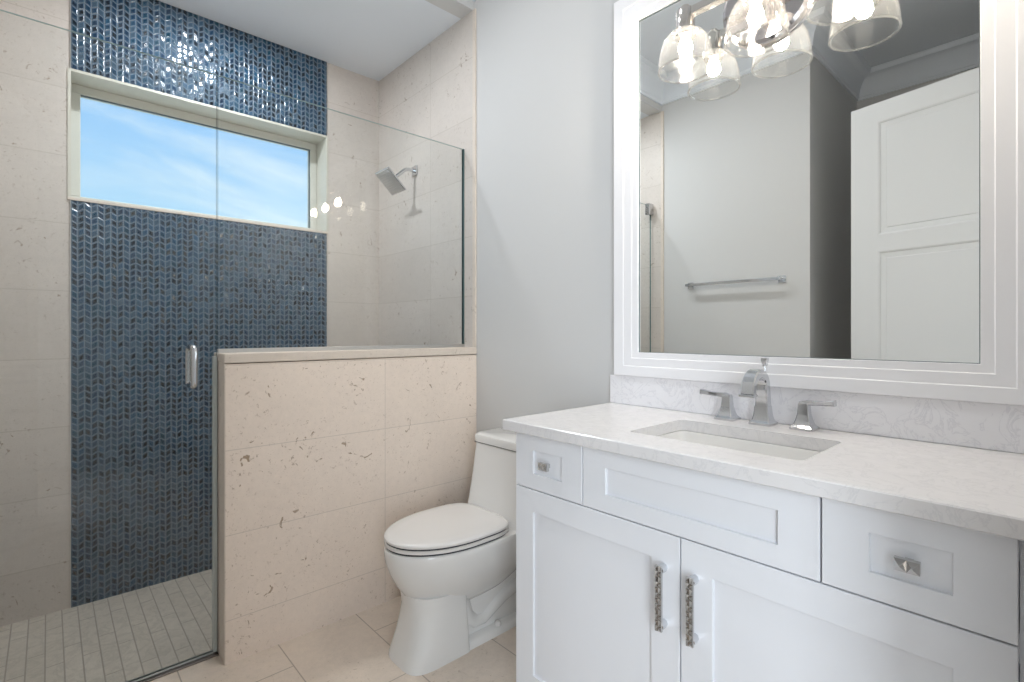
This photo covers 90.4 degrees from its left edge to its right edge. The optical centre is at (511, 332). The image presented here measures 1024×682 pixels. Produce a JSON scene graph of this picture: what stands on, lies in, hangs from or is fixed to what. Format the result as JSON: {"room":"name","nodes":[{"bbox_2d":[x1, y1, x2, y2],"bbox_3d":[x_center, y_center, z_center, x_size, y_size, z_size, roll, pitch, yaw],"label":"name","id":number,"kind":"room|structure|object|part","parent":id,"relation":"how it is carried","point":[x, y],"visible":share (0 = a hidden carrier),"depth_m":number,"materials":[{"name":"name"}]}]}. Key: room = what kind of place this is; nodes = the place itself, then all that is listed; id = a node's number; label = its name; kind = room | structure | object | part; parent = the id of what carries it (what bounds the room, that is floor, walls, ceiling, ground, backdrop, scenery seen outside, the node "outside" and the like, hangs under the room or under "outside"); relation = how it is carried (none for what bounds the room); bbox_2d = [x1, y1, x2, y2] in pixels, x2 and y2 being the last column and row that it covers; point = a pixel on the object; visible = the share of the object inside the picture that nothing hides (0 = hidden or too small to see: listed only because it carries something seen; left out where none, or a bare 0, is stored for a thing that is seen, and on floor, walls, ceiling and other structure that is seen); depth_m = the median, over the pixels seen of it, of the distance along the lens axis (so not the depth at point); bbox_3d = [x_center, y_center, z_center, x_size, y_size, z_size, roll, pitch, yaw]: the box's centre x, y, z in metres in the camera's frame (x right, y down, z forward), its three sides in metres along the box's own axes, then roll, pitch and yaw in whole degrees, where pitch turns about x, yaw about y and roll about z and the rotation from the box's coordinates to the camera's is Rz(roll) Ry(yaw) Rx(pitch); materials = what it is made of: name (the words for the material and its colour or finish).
{"room":"bathroom","nodes":[
{"label":"bathroom","id":0,"kind":"room"},
{"bbox_2d":[0,569,211,681],"bbox_3d":[-1.281,1.299,2.455,2.040,0.102,1.045,0,0,-42],"label":"floor","id":1,"kind":"structure","parent":0,"point":[124,637],"depth_m":2.09,"materials":[{"name":"grey tile"}]},
{"bbox_2d":[0,0,378,626],"bbox_3d":[-1.604,-0.315,2.809,2.040,3.330,0.227,0,0,-42],"label":"wall","id":2,"kind":"structure","parent":0,"point":[106,445],"depth_m":2.45,"materials":[{"name":"tile"}]},
{"bbox_3d":[-1.563,-0.198,2.697,1.181,2.892,0.005,0,0,-42],"label":"edge trim","id":3,"kind":"part","parent":2,"relation":"part of","materials":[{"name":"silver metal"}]},
{"bbox_2d":[67,67,327,233],"bbox_3d":[-1.635,-0.896,2.774,1.197,0.597,0.218,0,0,-42],"label":"window","id":4,"kind":"structure","parent":2,"relation":"in","point":[80,84],"depth_m":2.70,"materials":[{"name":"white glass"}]},
{"bbox_3d":[-1.613,-0.605,2.750,1.197,0.014,0.153,0,0,-42],"label":"sill","id":5,"kind":"part","parent":4,"relation":"part of","materials":[{"name":"stone"}]},
{"bbox_3d":[-1.563,-1.419,2.697,1.175,0.449,0.004,0,0,-42],"label":"mosaic panel","id":6,"kind":"part","parent":2,"relation":"part of","materials":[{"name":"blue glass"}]},
{"bbox_3d":[-1.563,0.325,2.697,1.175,1.846,0.004,0,0,-42],"label":"mosaic panel","id":7,"kind":"part","parent":2,"relation":"part of","materials":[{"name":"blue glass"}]},
{"bbox_2d":[158,0,459,80],"bbox_3d":[-1.234,-1.752,2.393,1.814,0.216,0.898,0,0,-42],"label":"ceiling","id":8,"kind":"structure","parent":0,"point":[371,39],"depth_m":2.71,"materials":[{"name":"paint"}]},
{"bbox_2d":[150,596,515,681],"bbox_3d":[-0.325,1.270,-0.002,3.940,0.160,3.875,0,0,-42],"label":"floor","id":9,"kind":"structure","parent":0,"point":[354,648],"depth_m":1.84,"materials":[{"name":"tile"}]},
{"bbox_2d":[138,652,218,681],"bbox_3d":[-1.336,1.187,1.663,0.658,0.007,0.042,0,0,-42],"label":"threshold","id":10,"kind":"object","parent":9,"relation":"on","point":[214,654],"visible":0.55,"depth_m":1.79,"materials":[{"name":"beige stone"}]},
{"bbox_2d":[384,428,515,675],"bbox_3d":[-0.180,0.821,2.045,0.707,0.739,0.372,0,0,-42],"label":"toilet","id":11,"kind":"object","parent":9,"relation":"on","point":[452,566],"visible":0.89,"depth_m":1.88,"materials":[{"name":"ceramic"}]},
{"bbox_3d":[-0.269,0.769,1.964,0.462,0.014,0.368,0,0,-42],"label":"seat","id":12,"kind":"part","parent":11,"relation":"part of","materials":[{"name":"plastic"}]},
{"bbox_3d":[-0.269,0.748,1.964,0.462,0.018,0.368,0,0,-42],"label":"seat lid","id":13,"kind":"part","parent":11,"relation":"part of","materials":[{"name":"plastic"}]},
{"bbox_3d":[-0.019,0.645,2.192,0.266,0.306,0.366,0,0,-42],"label":"tank","id":14,"kind":"part","parent":11,"relation":"part of","materials":[{"name":"ceramic"}]},
{"bbox_3d":[0.011,0.470,2.219,0.192,0.038,0.368,0,0,-42],"label":"tank lid","id":15,"kind":"part","parent":11,"relation":"part of","materials":[{"name":"ceramic"}]},
{"bbox_2d":[516,432,1023,681],"bbox_3d":[0.577,0.746,1.322,0.576,0.888,1.124,0,0,-42],"label":"vanity cabinet","id":16,"kind":"object","parent":9,"relation":"on","point":[629,569],"visible":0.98,"depth_m":1.07,"materials":[{"name":"white paint"}]},
{"bbox_3d":[0.093,0.387,1.461,0.034,0.021,0.035,0,0,-42],"label":"knob","id":17,"kind":"part","parent":16,"relation":"part of","materials":[{"name":"silver metal"}]},
{"bbox_3d":[0.107,0.386,1.474,0.018,0.160,0.261,0,0,-42],"label":"drawer","id":18,"kind":"part","parent":16,"relation":"part of","materials":[{"name":"white paint"}]},
{"bbox_3d":[0.204,0.778,1.368,0.018,0.618,0.548,0,0,-42],"label":"door","id":19,"kind":"part","parent":16,"relation":"part of","materials":[{"name":"white paint"}]},
{"bbox_3d":[0.335,0.613,1.168,0.012,0.150,0.017,0,0,-42],"label":"handle","id":20,"kind":"part","parent":16,"relation":"part of","materials":[{"name":"silver metal"}]},
{"bbox_3d":[0.348,0.548,1.179,0.022,0.021,0.021,0,0,-42],"label":"post","id":21,"kind":"part","parent":16,"relation":"part of","materials":[{"name":"silver metal"}]},
{"bbox_3d":[0.348,0.678,1.179,0.022,0.021,0.021,0,0,-42],"label":"post","id":22,"kind":"part","parent":16,"relation":"part of","materials":[{"name":"silver metal"}]},
{"bbox_3d":[0.387,0.613,1.111,0.012,0.150,0.017,0,0,-42],"label":"handle","id":23,"kind":"part","parent":16,"relation":"part of","materials":[{"name":"silver metal"}]},
{"bbox_3d":[0.400,0.548,1.123,0.022,0.021,0.021,0,0,-42],"label":"post","id":24,"kind":"part","parent":16,"relation":"part of","materials":[{"name":"silver metal"}]},
{"bbox_3d":[0.400,0.678,1.123,0.022,0.021,0.021,0,0,-42],"label":"post","id":25,"kind":"part","parent":16,"relation":"part of","materials":[{"name":"silver metal"}]},
{"bbox_3d":[0.389,0.386,1.164,0.018,0.160,0.568,0,0,-42],"label":"drawer","id":26,"kind":"part","parent":16,"relation":"part of","materials":[{"name":"white paint"}]},
{"bbox_2d":[503,403,1023,540],"bbox_3d":[0.570,0.285,1.336,0.571,0.032,1.153,0,0,-42],"label":"countertop","id":27,"kind":"structure","parent":16,"relation":"on","point":[977,489],"depth_m":1.06,"materials":[{"name":"white stone"}]},
{"bbox_2d":[658,430,822,459],"bbox_3d":[0.564,0.374,1.313,0.342,0.144,0.492,0,0,-42],"label":"sink","id":28,"kind":"object","parent":27,"relation":"in","point":[794,453],"visible":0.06,"depth_m":1.42,"materials":[{"name":"ceramic"}]},
{"bbox_2d":[700,358,836,431],"bbox_3d":[0.703,0.172,1.456,0.152,0.193,0.374,0,0,-42],"label":"faucet","id":29,"kind":"object","parent":27,"relation":"on","point":[755,384],"visible":1,"depth_m":1.46,"materials":[{"name":"silver metal"}]},
{"bbox_3d":[0.637,0.193,1.589,0.092,0.025,0.025,0,0,40],"label":"lever","id":30,"kind":"part","parent":29,"relation":"part of","materials":[{"name":"silver metal"}]},
{"bbox_3d":[0.664,0.230,1.566,0.060,0.077,0.060,0,0,-42],"label":"handle","id":31,"kind":"part","parent":29,"relation":"part of","materials":[{"name":"silver metal"}]},
{"bbox_3d":[0.702,0.187,1.455,0.149,0.163,0.062,0,0,-42],"label":"spout","id":32,"kind":"part","parent":29,"relation":"part of","materials":[{"name":"silver metal"}]},
{"bbox_3d":[0.743,0.118,1.492,0.017,0.084,0.017,0,0,-42],"label":"lift rod","id":33,"kind":"part","parent":29,"relation":"part of","materials":[{"name":"silver metal"}]},
{"bbox_3d":[0.809,0.230,1.407,0.060,0.077,0.060,0,0,-42],"label":"handle","id":34,"kind":"part","parent":29,"relation":"part of","materials":[{"name":"silver metal"}]},
{"bbox_3d":[0.830,0.193,1.378,0.025,0.025,0.092,0,0,-34],"label":"lever","id":35,"kind":"part","parent":29,"relation":"part of","materials":[{"name":"silver metal"}]},
{"bbox_3d":[0.575,0.778,0.961,0.018,0.618,0.544,0,0,-42],"label":"door","id":36,"kind":"part","parent":16,"relation":"part of","materials":[{"name":"white paint"}]},
{"bbox_3d":[0.656,0.387,0.843,0.034,0.021,0.035,0,0,-42],"label":"knob","id":37,"kind":"part","parent":16,"relation":"part of","materials":[{"name":"silver metal"}]},
{"bbox_3d":[0.671,0.386,0.856,0.018,0.160,0.259,0,0,-42],"label":"drawer","id":38,"kind":"part","parent":16,"relation":"part of","materials":[{"name":"white paint"}]},
{"bbox_2d":[214,347,476,664],"bbox_3d":[-0.654,0.683,2.253,1.146,1.213,0.156,0,0,-42],"label":"wall","id":39,"kind":"structure","parent":0,"point":[320,452],"depth_m":2.05,"materials":[{"name":"stone"}]},
{"bbox_3d":[-1.075,0.651,1.869,0.003,1.078,0.148,0,0,-42],"label":"edge trim","id":40,"kind":"part","parent":39,"relation":"part of","materials":[{"name":"stone"}]},
{"bbox_2d":[217,75,463,352],"bbox_3d":[-0.673,-0.438,2.269,1.136,1.030,0.018,0,0,-42],"label":"glass screen","id":41,"kind":"object","parent":39,"relation":"on","point":[232,350],"visible":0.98,"depth_m":2.20,"materials":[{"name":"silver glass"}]},
{"bbox_2d":[425,0,473,18],"bbox_3d":[-0.897,-1.752,2.024,1.814,0.216,0.100,0,0,-42],"label":"wall header","id":42,"kind":"structure","parent":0,"point":[459,8],"depth_m":2.57,"materials":[{"name":"grey paint"}]},
{"bbox_2d":[379,0,618,432],"bbox_3d":[0.157,-0.315,2.295,0.130,3.330,3.360,0,0,-42],"label":"wall","id":43,"kind":"structure","parent":0,"point":[525,88],"depth_m":2.40,"materials":[{"name":"grey paint"}]},
{"bbox_2d":[375,165,417,194],"bbox_3d":[-0.652,-0.889,2.924,0.222,0.177,0.154,0,0,-42],"label":"shower head","id":44,"kind":"object","parent":43,"relation":"attached to","point":[388,178],"visible":1,"depth_m":2.89},
{"bbox_3d":[-0.691,-0.857,2.889,0.117,0.113,0.154,0,0,-42],"label":"spray plate","id":45,"kind":"part","parent":44,"relation":"part of","materials":[{"name":"silver metal"}]},
{"bbox_3d":[-0.633,-0.911,2.941,0.148,0.099,0.021,0,0,-42],"label":"arm","id":46,"kind":"part","parent":44,"relation":"part of","materials":[{"name":"silver metal"}]},
{"bbox_3d":[-0.533,-0.198,2.965,0.008,2.892,0.996,0,0,-42],"label":"tile panel","id":47,"kind":"part","parent":43,"relation":"part of","materials":[{"name":"tile"}]},
{"bbox_3d":[-0.191,-0.783,2.588,0.010,1.721,0.022,0,0,-42],"label":"edge trim","id":48,"kind":"part","parent":43,"relation":"part of","materials":[{"name":"stone"}]},
{"bbox_2d":[610,374,1023,453],"bbox_3d":[0.772,0.215,1.523,0.020,0.107,1.158,0,0,-42],"label":"backsplash","id":49,"kind":"structure","parent":43,"relation":"attached to","point":[990,426],"depth_m":1.33,"materials":[{"name":"stone"}]},
{"bbox_2d":[614,0,1023,405],"bbox_3d":[0.774,-0.540,1.512,0.032,1.402,1.124,0,0,-42],"label":"mirror","id":50,"kind":"object","parent":43,"relation":"attached to","point":[840,205],"visible":0.98,"depth_m":1.40,"materials":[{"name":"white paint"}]},
{"bbox_2d":[658,0,881,81],"bbox_3d":[0.700,-0.977,1.454,0.179,0.296,0.604,0,0,-42],"label":"vanity light","id":51,"kind":"object","parent":50,"relation":"attached to","point":[749,24],"visible":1,"depth_m":1.53,"materials":[{"name":"glass"}]},
{"bbox_2d":[673,4,697,42],"bbox_3d":[0.554,-0.984,1.609,0.076,0.100,0.076,0,0,-42],"label":"socket","id":52,"kind":"object","parent":51,"relation":"attached to","point":[686,29],"depth_m":1.59,"materials":[{"name":"silver metal"}]},
{"bbox_3d":[0.550,-0.906,1.612,0.043,0.056,0.043,0,0,-42],"label":"bulb","id":53,"kind":"part","parent":51,"relation":"part of","materials":[{"name":"white glass"}]},
{"bbox_3d":[0.550,-0.892,1.612,0.168,0.122,0.168,0,0,-42],"label":"lamp shade","id":54,"kind":"part","parent":51,"relation":"part of","materials":[{"name":"clear glass"}]},
{"bbox_2d":[742,0,768,11],"bbox_3d":[0.700,-0.984,1.449,0.076,0.100,0.076,0,0,-42],"label":"socket","id":55,"kind":"object","parent":51,"relation":"attached to","point":[748,5],"depth_m":1.44,"materials":[{"name":"silver metal"}]},
{"bbox_3d":[0.697,-0.906,1.452,0.043,0.056,0.043,0,0,-42],"label":"bulb","id":56,"kind":"part","parent":51,"relation":"part of","materials":[{"name":"white glass"}]},
{"bbox_3d":[0.697,-0.892,1.452,0.168,0.122,0.168,0,0,-42],"label":"lamp shade","id":57,"kind":"part","parent":51,"relation":"part of","materials":[{"name":"clear glass"}]},
{"bbox_3d":[-2.013,-0.315,1.088,1.116,3.330,2.220,0,0,-42],"label":"wall","id":58,"kind":"structure","parent":0,"visible":0},
{"bbox_2d":[0,9,216,681],"bbox_3d":[-1.338,0.108,1.662,0.658,2.147,0.117,0,0,-42],"label":"shower door","id":59,"kind":"structure","parent":58,"relation":"attached to","point":[191,351],"depth_m":1.87,"materials":[{"name":"clear glass"}]},
{"bbox_3d":[-1.176,0.123,1.853,0.021,0.160,0.054,0,0,-42],"label":"handle","id":60,"kind":"part","parent":59,"relation":"part of","materials":[{"name":"silver metal"}]},
{"bbox_3d":[-1.133,0.123,1.806,0.021,0.160,0.054,0,0,-42],"label":"handle","id":61,"kind":"part","parent":59,"relation":"part of","materials":[{"name":"silver metal"}]}
]}

